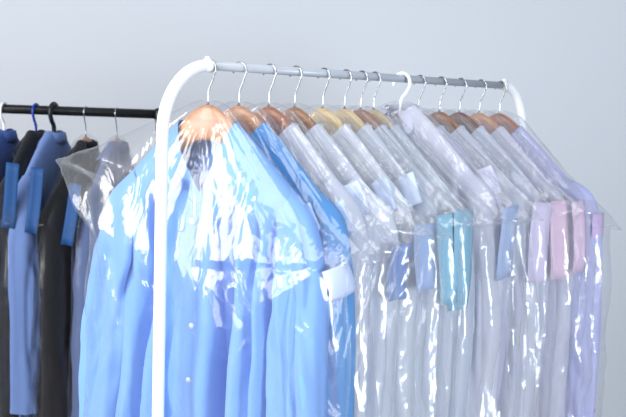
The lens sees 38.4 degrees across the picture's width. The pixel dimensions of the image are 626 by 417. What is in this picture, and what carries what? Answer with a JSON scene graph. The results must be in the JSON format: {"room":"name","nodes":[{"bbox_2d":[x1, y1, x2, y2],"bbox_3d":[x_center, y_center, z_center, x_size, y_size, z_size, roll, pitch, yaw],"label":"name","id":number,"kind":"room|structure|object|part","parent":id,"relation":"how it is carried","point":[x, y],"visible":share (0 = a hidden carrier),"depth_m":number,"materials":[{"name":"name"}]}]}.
{"room":"laundry","nodes":[
{"label":"laundry","id":0,"kind":"room"},
{"bbox_2d":[0,0,625,416],"bbox_3d":[0.012,-0.338,3.333,7.000,2.900,0.100,2,7,0],"label":"wall","id":1,"kind":"structure","parent":0,"point":[565,60],"depth_m":3.26,"materials":[{"name":"paint"}]},
{"bbox_3d":[-0.049,1.400,1.372,7.000,0.100,5.000,2,7,0],"label":"floor","id":2,"kind":"structure","parent":0,"visible":0},
{"bbox_2d":[2,104,158,144],"bbox_3d":[-0.940,0.430,2.591,1.013,1.465,0.480,2,7,0],"label":"clothes rack","id":3,"kind":"object","parent":2,"relation":"on","point":[6,108],"visible":0.3,"depth_m":2.50,"materials":[{"name":"black metal"}]},
{"bbox_2d":[0,102,6,130],"bbox_3d":[-0.865,-0.164,2.522,0.009,0.270,0.416,3,7,8],"label":"hanger","id":4,"kind":"object","parent":3,"relation":"hanging from","point":[2,103],"visible":0.27,"depth_m":2.50,"materials":[{"name":"white plastic"}]},
{"bbox_2d":[0,128,19,182],"bbox_3d":[-0.877,0.190,2.563,0.122,0.833,0.468,3,7,8],"label":"shirt","id":5,"kind":"object","parent":4,"relation":"hanging from","point":[9,139],"visible":0.11,"depth_m":2.48,"materials":[{"name":"blue fabric"}]},
{"bbox_2d":[31,103,38,130],"bbox_3d":[-0.776,-0.161,2.522,0.009,0.270,0.416,3,7,7],"label":"hanger","id":6,"kind":"object","parent":3,"relation":"hanging from","point":[34,104],"visible":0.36,"depth_m":2.49,"materials":[{"name":"blue plastic"}]},
{"bbox_2d":[0,129,44,416],"bbox_3d":[-0.790,0.193,2.563,0.120,0.833,0.467,3,7,6],"label":"jacket","id":7,"kind":"object","parent":6,"relation":"hanging from","point":[27,146],"visible":0.22,"depth_m":2.36,"materials":[{"name":"black fabric"}]},
{"bbox_2d":[1,162,19,228],"bbox_3d":[-0.774,-0.033,2.302,0.053,0.173,0.017,2,7,1],"label":"paper tag","id":8,"kind":"object","parent":7,"relation":"attached to","point":[12,169],"visible":1,"depth_m":2.30,"materials":[{"name":"blue paper"}]},
{"bbox_2d":[48,102,58,132],"bbox_3d":[-0.726,-0.162,2.521,0.012,0.275,0.416,3,7,9],"label":"hanger","id":9,"kind":"object","parent":3,"relation":"hanging from","point":[52,104],"visible":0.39,"depth_m":2.49,"materials":[{"name":"black plastic"}]},
{"bbox_2d":[8,130,71,416],"bbox_3d":[-0.737,0.195,2.563,0.120,0.833,0.468,3,7,9],"label":"shirt","id":10,"kind":"object","parent":9,"relation":"hanging from","point":[52,148],"visible":0.45,"depth_m":2.36,"materials":[{"name":"blue fabric"}]},
{"bbox_2d":[24,167,43,233],"bbox_3d":[-0.713,-0.020,2.305,0.054,0.173,0.013,3,7,8],"label":"paper tag","id":11,"kind":"object","parent":10,"relation":"attached to","point":[36,179],"visible":1,"depth_m":2.31,"materials":[{"name":"blue paper"}]},
{"bbox_3d":[-0.918,-0.280,2.508,1.008,0.026,0.025,2,7,0],"label":"rail","id":12,"kind":"part","parent":3,"relation":"part of","materials":[{"name":"black metal"}]},
{"bbox_2d":[81,106,91,141],"bbox_3d":[-0.636,-0.169,2.520,0.016,0.235,0.304,3,7,9],"label":"wooden hanger","id":13,"kind":"object","parent":3,"relation":"hanging from","point":[85,138],"visible":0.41,"depth_m":2.51,"materials":[{"name":"beige wood"}]},
{"bbox_2d":[32,136,102,352],"bbox_3d":[-0.649,0.217,2.571,0.122,0.861,0.586,3,7,9],"label":"bag","id":14,"kind":"object","parent":13,"relation":"hanging from","point":[78,136],"visible":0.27,"depth_m":2.35,"materials":[{"name":"clear plastic"}]},
{"bbox_2d":[37,139,101,416],"bbox_3d":[-0.647,0.220,2.565,0.120,0.833,0.468,3,7,9],"label":"jacket","id":15,"kind":"object","parent":13,"relation":"hanging from","point":[55,259],"visible":0.44,"depth_m":2.36,"materials":[{"name":"black fabric"}]},
{"bbox_2d":[61,183,81,246],"bbox_3d":[-0.619,0.016,2.307,0.052,0.163,0.015,4,7,14],"label":"paper tag","id":16,"kind":"object","parent":15,"relation":"attached to","point":[74,194],"visible":0.99,"depth_m":2.31,"materials":[{"name":"blue paper"}]},
{"bbox_2d":[113,107,121,142],"bbox_3d":[-0.550,-0.166,2.520,0.016,0.235,0.304,3,7,7],"label":"wooden hanger","id":17,"kind":"object","parent":3,"relation":"hanging from","point":[116,139],"visible":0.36,"depth_m":2.51,"materials":[{"name":"beige wood"}]},
{"bbox_2d":[67,134,134,412],"bbox_3d":[-0.561,0.220,2.574,0.127,0.861,0.585,3,7,7],"label":"bag","id":18,"kind":"object","parent":17,"relation":"hanging from","point":[118,134],"visible":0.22,"depth_m":2.37,"materials":[{"name":"clear plastic"}]},
{"bbox_2d":[71,140,133,416],"bbox_3d":[-0.568,0.223,2.566,0.118,0.833,0.468,3,7,7],"label":"shirt","id":19,"kind":"object","parent":17,"relation":"hanging from","point":[116,163],"visible":0.3,"depth_m":2.36,"materials":[{"name":"blue fabric"}]},
{"bbox_2d":[152,56,525,416],"bbox_3d":[0.115,0.483,1.983,1.119,1.562,0.520,-4,9,-44],"label":"clothes rack","id":20,"kind":"object","parent":2,"relation":"on","point":[205,65],"visible":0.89,"depth_m":1.56,"materials":[{"name":"white metal"}]},
{"bbox_3d":[-0.247,0.506,1.634,0.107,1.540,0.021,-4,9,-44],"label":"post","id":21,"kind":"part","parent":20,"relation":"part of","materials":[{"name":"white metal"}]},
{"bbox_2d":[178,60,233,151],"bbox_3d":[-0.186,-0.148,1.594,0.304,0.230,0.016,6,8,31],"label":"wooden hanger","id":22,"kind":"object","parent":20,"relation":"hanging from","point":[207,122],"visible":0.55,"depth_m":1.59,"materials":[{"name":"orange wood"}]},
{"bbox_2d":[57,110,351,416],"bbox_3d":[-0.236,0.234,1.646,0.680,0.861,0.140,6,8,32],"label":"bag","id":23,"kind":"object","parent":22,"relation":"hanging from","point":[234,110],"visible":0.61,"depth_m":1.70,"materials":[{"name":"clear plastic"}]},
{"bbox_2d":[78,120,330,416],"bbox_3d":[-0.216,0.246,1.649,0.574,0.816,0.146,7,8,34],"label":"shirt","id":24,"kind":"object","parent":22,"relation":"hanging from","point":[248,302],"visible":0.97,"depth_m":1.59,"materials":[{"name":"blue fabric"}]},
{"bbox_2d":[306,202,320,229],"bbox_3d":[-0.008,0.023,1.517,0.055,0.068,0.011,2,7,-1],"label":"paper tag","id":25,"kind":"object","parent":24,"relation":"attached to","point":[309,203],"visible":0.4,"depth_m":1.51,"materials":[{"name":"blue"}]},
{"bbox_2d":[322,261,355,301],"bbox_3d":[0.046,0.121,1.486,0.066,0.069,0.012,-1,7,-27],"label":"paper tag","id":26,"kind":"object","parent":24,"relation":"attached to","point":[340,282],"visible":1,"depth_m":1.48,"materials":[{"name":"white paper"}]},
{"bbox_2d":[224,61,262,135],"bbox_3d":[-0.136,-0.152,1.643,0.304,0.230,0.016,7,8,36],"label":"wooden hanger","id":27,"kind":"object","parent":20,"relation":"hanging from","point":[251,122],"visible":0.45,"depth_m":1.62,"materials":[{"name":"beige wood"}]},
{"bbox_2d":[250,121,355,416],"bbox_3d":[-0.151,0.243,1.687,0.554,0.816,0.105,6,8,33],"label":"shirt","id":28,"kind":"object","parent":27,"relation":"hanging from","point":[341,347],"visible":0.16,"depth_m":1.52,"materials":[{"name":"blue fabric"}]},
{"bbox_2d":[334,200,355,234],"bbox_3d":[0.047,0.019,1.547,0.056,0.068,0.011,2,7,4],"label":"paper tag","id":29,"kind":"object","parent":28,"relation":"attached to","point":[339,204],"visible":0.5,"depth_m":1.55,"materials":[{"name":"blue"}]},
{"bbox_2d":[244,101,382,414],"bbox_3d":[-0.152,0.232,1.688,0.656,0.862,0.145,7,8,36],"label":"bag","id":30,"kind":"object","parent":27,"relation":"hanging from","point":[244,101],"visible":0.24,"depth_m":1.56,"materials":[{"name":"clear plastic"}]},
{"bbox_2d":[254,64,290,135],"bbox_3d":[-0.084,-0.156,1.693,0.304,0.230,0.016,7,9,39],"label":"wooden hanger","id":31,"kind":"object","parent":20,"relation":"hanging from","point":[278,117],"visible":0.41,"depth_m":1.68,"materials":[{"name":"red wood"}]},
{"bbox_2d":[278,122,371,416],"bbox_3d":[-0.102,0.240,1.734,0.493,0.816,0.119,7,9,39],"label":"shirt","id":32,"kind":"object","parent":31,"relation":"hanging from","point":[305,151],"visible":0.17,"depth_m":1.58,"materials":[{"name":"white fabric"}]},
{"bbox_2d":[344,180,369,213],"bbox_3d":[0.077,-0.017,1.601,0.054,0.068,0.012,4,7,20],"label":"paper tag","id":33,"kind":"object","parent":32,"relation":"attached to","point":[355,186],"visible":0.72,"depth_m":1.60,"materials":[{"name":"blue"}]},
{"bbox_2d":[288,108,400,410],"bbox_3d":[-0.097,0.230,1.728,0.612,0.862,0.147,7,9,39],"label":"bag","id":34,"kind":"object","parent":31,"relation":"hanging from","point":[288,108],"visible":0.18,"depth_m":1.58,"materials":[{"name":"clear plastic"}]},
{"bbox_2d":[282,65,315,134],"bbox_3d":[-0.036,-0.160,1.739,0.304,0.230,0.016,8,9,41],"label":"wooden hanger","id":35,"kind":"object","parent":20,"relation":"hanging from","point":[306,120],"visible":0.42,"depth_m":1.72,"materials":[{"name":"brown wood"}]},
{"bbox_2d":[309,68,343,135],"bbox_3d":[0.018,-0.164,1.791,0.304,0.230,0.016,8,9,42],"label":"wooden hanger","id":36,"kind":"object","parent":20,"relation":"hanging from","point":[324,116],"visible":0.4,"depth_m":1.77,"materials":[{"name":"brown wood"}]},
{"bbox_2d":[314,104,450,410],"bbox_3d":[-0.001,0.222,1.827,0.652,0.862,0.148,8,9,43],"label":"bag","id":37,"kind":"object","parent":36,"relation":"hanging from","point":[314,104],"visible":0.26,"depth_m":1.65,"materials":[{"name":"clear plastic"}]},
{"bbox_2d":[331,123,416,416],"bbox_3d":[-0.002,0.232,1.831,0.498,0.816,0.113,8,9,42],"label":"shirt","id":38,"kind":"object","parent":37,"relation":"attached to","point":[404,388],"visible":0.1,"depth_m":1.67,"materials":[{"name":"white fabric"}]},
{"bbox_2d":[398,171,421,206],"bbox_3d":[0.181,-0.035,1.676,0.056,0.068,0.010,7,8,37],"label":"paper tag","id":39,"kind":"object","parent":38,"relation":"attached to","point":[411,194],"visible":1,"depth_m":1.67,"materials":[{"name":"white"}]},
{"bbox_2d":[414,223,436,292],"bbox_3d":[0.203,0.089,1.632,0.014,0.122,0.065,8,9,43],"label":"paper tag","id":40,"kind":"object","parent":38,"relation":"attached to","point":[424,261],"visible":0.97,"depth_m":1.64,"materials":[{"name":"blue paper"}]},
{"bbox_2d":[334,69,364,133],"bbox_3d":[0.063,-0.168,1.835,0.304,0.230,0.016,8,9,43],"label":"wooden hanger","id":41,"kind":"object","parent":20,"relation":"hanging from","point":[350,117],"visible":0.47,"depth_m":1.81,"materials":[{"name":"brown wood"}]},
{"bbox_2d":[356,123,439,416],"bbox_3d":[0.045,0.228,1.876,0.520,0.816,0.103,8,9,43],"label":"shirt","id":42,"kind":"object","parent":41,"relation":"hanging from","point":[426,337],"visible":0.06,"depth_m":1.70,"materials":[{"name":"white fabric"}]},
{"bbox_2d":[436,213,457,305],"bbox_3d":[0.250,0.095,1.676,0.057,0.172,0.014,-3,8,-35],"label":"paper tag","id":43,"kind":"object","parent":42,"relation":"attached to","point":[446,249],"visible":1,"depth_m":1.67,"materials":[{"name":"blue paper"}]},
{"bbox_2d":[357,107,475,412],"bbox_3d":[0.054,0.220,1.862,0.628,0.862,0.146,8,9,43],"label":"bag","id":44,"kind":"object","parent":41,"relation":"hanging from","point":[357,107],"visible":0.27,"depth_m":1.71,"materials":[{"name":"clear plastic"}]},
{"bbox_2d":[277,103,433,416],"bbox_3d":[-0.047,0.227,1.776,0.641,0.860,0.136,8,9,41],"label":"bag","id":45,"kind":"object","parent":20,"relation":"hanging from","point":[286,103],"visible":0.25,"depth_m":1.60,"materials":[{"name":"clear plastic"}]},
{"bbox_2d":[305,122,398,416],"bbox_3d":[-0.055,0.236,1.780,0.518,0.816,0.107,8,9,41],"label":"shirt","id":46,"kind":"object","parent":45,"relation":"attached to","point":[384,317],"visible":0.15,"depth_m":1.60,"materials":[{"name":"white fabric"}]},
{"bbox_2d":[371,177,396,210],"bbox_3d":[0.130,-0.023,1.638,0.055,0.068,0.011,8,9,40],"label":"paper tag","id":47,"kind":"object","parent":46,"relation":"attached to","point":[382,189],"visible":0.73,"depth_m":1.64,"materials":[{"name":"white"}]},
{"bbox_2d":[388,244,411,301],"bbox_3d":[0.150,0.112,1.586,0.013,0.104,0.067,7,8,36],"label":"paper tag","id":48,"kind":"object","parent":46,"relation":"attached to","point":[398,267],"visible":0.99,"depth_m":1.59,"materials":[{"name":"blue paper"}]},
{"bbox_3d":[0.141,-0.277,1.895,0.912,0.016,0.016,-4,9,-44],"label":"rail","id":49,"kind":"part","parent":20,"relation":"part of","materials":[{"name":"grey metal"}]},
{"bbox_2d":[353,70,380,129],"bbox_3d":[0.097,-0.170,1.868,0.304,0.230,0.016,8,9,44],"label":"wooden hanger","id":50,"kind":"object","parent":20,"relation":"hanging from","point":[360,113],"visible":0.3,"depth_m":1.85,"materials":[{"name":"red wood"}]},
{"bbox_2d":[374,123,451,416],"bbox_3d":[0.083,0.225,1.913,0.498,0.816,0.098,8,9,44],"label":"shirt","id":51,"kind":"object","parent":50,"relation":"hanging from","point":[442,389],"visible":0.12,"depth_m":1.75,"materials":[{"name":"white fabric"}]},
{"bbox_2d":[448,210,472,310],"bbox_3d":[0.284,0.098,1.706,0.014,0.194,0.083,7,8,38],"label":"paper tag","id":52,"kind":"object","parent":51,"relation":"attached to","point":[462,265],"visible":0.98,"depth_m":1.70,"materials":[{"name":"blue paper"}]},
{"bbox_2d":[377,110,478,406],"bbox_3d":[0.080,0.213,1.921,0.625,0.862,0.135,8,9,44],"label":"bag","id":53,"kind":"object","parent":50,"relation":"hanging from","point":[377,110],"visible":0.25,"depth_m":1.73,"materials":[{"name":"clear plastic"}]},
{"bbox_2d":[367,71,393,128],"bbox_3d":[0.126,-0.173,1.895,0.304,0.230,0.016,8,9,43],"label":"wooden hanger","id":54,"kind":"object","parent":20,"relation":"hanging from","point":[380,118],"visible":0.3,"depth_m":1.88,"materials":[{"name":"brown wood"}]},
{"bbox_2d":[354,106,506,416],"bbox_3d":[0.131,0.212,1.953,0.650,0.862,0.149,8,9,41],"label":"bag","id":55,"kind":"object","parent":54,"relation":"hanging from","point":[364,106],"visible":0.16,"depth_m":1.75,"materials":[{"name":"clear plastic"}]},
{"bbox_2d":[389,124,474,416],"bbox_3d":[0.121,0.222,1.951,0.506,0.816,0.127,8,9,43],"label":"shirt","id":56,"kind":"object","parent":54,"relation":"hanging from","point":[462,343],"visible":0.09,"depth_m":1.79,"materials":[{"name":"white fabric"}]},
{"bbox_2d":[389,71,411,117],"bbox_3d":[0.188,-0.164,1.957,0.416,0.265,0.010,8,9,42],"label":"hanger","id":57,"kind":"object","parent":20,"relation":"hanging from","point":[405,93],"visible":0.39,"depth_m":1.94,"materials":[{"name":"white"}]},
{"bbox_2d":[379,104,502,416],"bbox_3d":[0.182,0.186,2.005,0.531,0.835,0.111,8,9,42],"label":"shirt","id":58,"kind":"object","parent":57,"relation":"hanging from","point":[419,129],"visible":0.23,"depth_m":1.83,"materials":[{"name":"white fabric"}]},
{"bbox_2d":[476,165,501,194],"bbox_3d":[0.364,-0.057,1.864,0.054,0.068,0.013,3,7,9],"label":"paper tag","id":59,"kind":"object","parent":58,"relation":"attached to","point":[486,174],"visible":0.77,"depth_m":1.86,"materials":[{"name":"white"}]},
{"bbox_2d":[496,205,518,280],"bbox_3d":[0.391,0.069,1.813,0.014,0.154,0.073,8,9,40],"label":"paper tag","id":60,"kind":"object","parent":58,"relation":"attached to","point":[509,214],"visible":0.98,"depth_m":1.81,"materials":[{"name":"blue paper"}]},
{"bbox_2d":[377,102,529,407],"bbox_3d":[0.188,0.195,1.995,0.620,0.862,0.147,8,9,42],"label":"bag","id":61,"kind":"object","parent":57,"relation":"hanging from","point":[387,102],"visible":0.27,"depth_m":1.82,"materials":[{"name":"clear plastic"}]},
{"bbox_2d":[413,75,438,127],"bbox_3d":[0.233,-0.181,1.998,0.304,0.230,0.016,8,9,42],"label":"wooden hanger","id":62,"kind":"object","parent":20,"relation":"hanging from","point":[435,124],"visible":0.15,"depth_m":1.98,"materials":[{"name":"brown wood"}]},
{"bbox_2d":[437,124,508,415],"bbox_3d":[0.228,0.214,2.054,0.476,0.815,0.124,8,9,42],"label":"shirt","id":63,"kind":"object","parent":62,"relation":"hanging from","point":[504,308],"visible":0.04,"depth_m":1.91,"materials":[{"name":"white fabric"}]},
{"bbox_2d":[432,110,543,413],"bbox_3d":[0.229,0.206,2.050,0.629,0.857,0.149,8,9,42],"label":"bag","id":64,"kind":"object","parent":62,"relation":"hanging from","point":[432,110],"visible":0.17,"depth_m":1.88,"materials":[{"name":"clear plastic"}]},
{"bbox_2d":[429,76,459,134],"bbox_3d":[0.286,-0.185,2.049,0.304,0.230,0.016,8,9,43],"label":"wooden hanger","id":65,"kind":"object","parent":20,"relation":"hanging from","point":[438,117],"visible":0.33,"depth_m":2.03,"materials":[{"name":"brown wood"}]},
{"bbox_2d":[428,109,554,415],"bbox_3d":[0.275,0.201,2.104,0.642,0.858,0.151,8,9,43],"label":"bag","id":66,"kind":"object","parent":65,"relation":"hanging from","point":[428,109],"visible":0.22,"depth_m":1.92,"materials":[{"name":"clear plastic"}]},
{"bbox_2d":[451,125,539,416],"bbox_3d":[0.277,0.210,2.100,0.538,0.816,0.120,8,9,43],"label":"shirt","id":67,"kind":"object","parent":65,"relation":"hanging from","point":[519,394],"visible":0.16,"depth_m":1.92,"materials":[{"name":"white fabric"}]},
{"bbox_2d":[528,202,552,282],"bbox_3d":[0.478,0.072,1.900,0.079,0.175,0.014,-3,9,-39],"label":"paper tag","id":68,"kind":"object","parent":67,"relation":"attached to","point":[539,229],"visible":1,"depth_m":1.91,"materials":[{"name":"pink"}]},
{"bbox_2d":[450,78,478,133],"bbox_3d":[0.340,-0.189,2.101,0.304,0.230,0.016,8,9,43],"label":"wooden hanger","id":69,"kind":"object","parent":20,"relation":"hanging from","point":[470,125],"visible":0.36,"depth_m":2.08,"materials":[{"name":"brown wood"}]},
{"bbox_2d":[471,125,550,416],"bbox_3d":[0.330,0.206,2.151,0.498,0.816,0.131,8,9,43],"label":"shirt","id":70,"kind":"object","parent":69,"relation":"hanging from","point":[499,157],"visible":0.09,"depth_m":2.00,"materials":[{"name":"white fabric"}]},
{"bbox_2d":[550,200,568,280],"bbox_3d":[0.535,0.068,1.952,0.077,0.171,0.015,-4,9,-43],"label":"paper tag","id":71,"kind":"object","parent":70,"relation":"attached to","point":[559,237],"visible":1,"depth_m":1.95,"materials":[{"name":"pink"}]},
{"bbox_2d":[478,114,586,409],"bbox_3d":[0.344,0.197,2.143,0.634,0.862,0.149,8,9,43],"label":"bag","id":72,"kind":"object","parent":69,"relation":"hanging from","point":[478,114],"visible":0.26,"depth_m":1.99,"materials":[{"name":"clear plastic"}]},
{"bbox_2d":[469,79,498,134],"bbox_3d":[0.397,-0.194,2.156,0.304,0.230,0.016,8,9,43],"label":"wooden hanger","id":73,"kind":"object","parent":20,"relation":"hanging from","point":[478,119],"visible":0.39,"depth_m":2.14,"materials":[{"name":"beige wood"}]},
{"bbox_2d":[491,125,573,416],"bbox_3d":[0.385,0.202,2.204,0.517,0.816,0.130,8,9,43],"label":"shirt","id":74,"kind":"object","parent":73,"relation":"hanging from","point":[558,312],"visible":0.12,"depth_m":2.04,"materials":[{"name":"white fabric"}]},
{"bbox_2d":[572,199,586,273],"bbox_3d":[0.595,0.062,2.008,0.014,0.165,0.077,8,9,40],"label":"paper tag","id":75,"kind":"object","parent":74,"relation":"attached to","point":[578,208],"visible":1,"depth_m":2.00,"materials":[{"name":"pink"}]},
{"bbox_2d":[504,118,595,407],"bbox_3d":[0.389,0.192,2.199,0.640,0.862,0.146,8,9,43],"label":"bag","id":76,"kind":"object","parent":73,"relation":"hanging from","point":[504,118],"visible":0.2,"depth_m":2.01,"materials":[{"name":"clear plastic"}]},
{"bbox_2d":[511,126,601,416],"bbox_3d":[0.446,0.197,2.264,0.592,0.816,0.120,8,9,42],"label":"shirt","id":77,"kind":"object","parent":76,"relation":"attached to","point":[581,368],"visible":0.2,"depth_m":2.06,"materials":[{"name":"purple fabric"}]},
{"bbox_2d":[591,212,603,239],"bbox_3d":[0.649,0.065,2.059,0.050,0.110,0.014,-3,8,-41],"label":"paper tag","id":78,"kind":"object","parent":77,"relation":"attached to","point":[597,218],"visible":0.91,"depth_m":2.05,"materials":[{"name":"purple paper"}]},
{"bbox_2d":[490,81,518,134],"bbox_3d":[0.456,-0.198,2.213,0.304,0.230,0.016,8,9,42],"label":"wooden hanger","id":79,"kind":"object","parent":20,"relation":"hanging from","point":[510,126],"visible":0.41,"depth_m":2.19,"materials":[{"name":"red wood"}]},
{"bbox_2d":[511,112,620,416],"bbox_3d":[0.447,0.186,2.260,0.649,0.862,0.175,8,9,42],"label":"bag","id":80,"kind":"object","parent":79,"relation":"hanging from","point":[511,112],"visible":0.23,"depth_m":2.08,"materials":[{"name":"clear plastic"}]},
{"bbox_3d":[0.478,0.450,2.332,0.107,1.540,0.021,-4,9,-44],"label":"post","id":81,"kind":"part","parent":20,"relation":"part of","materials":[{"name":"white metal"}]}
]}

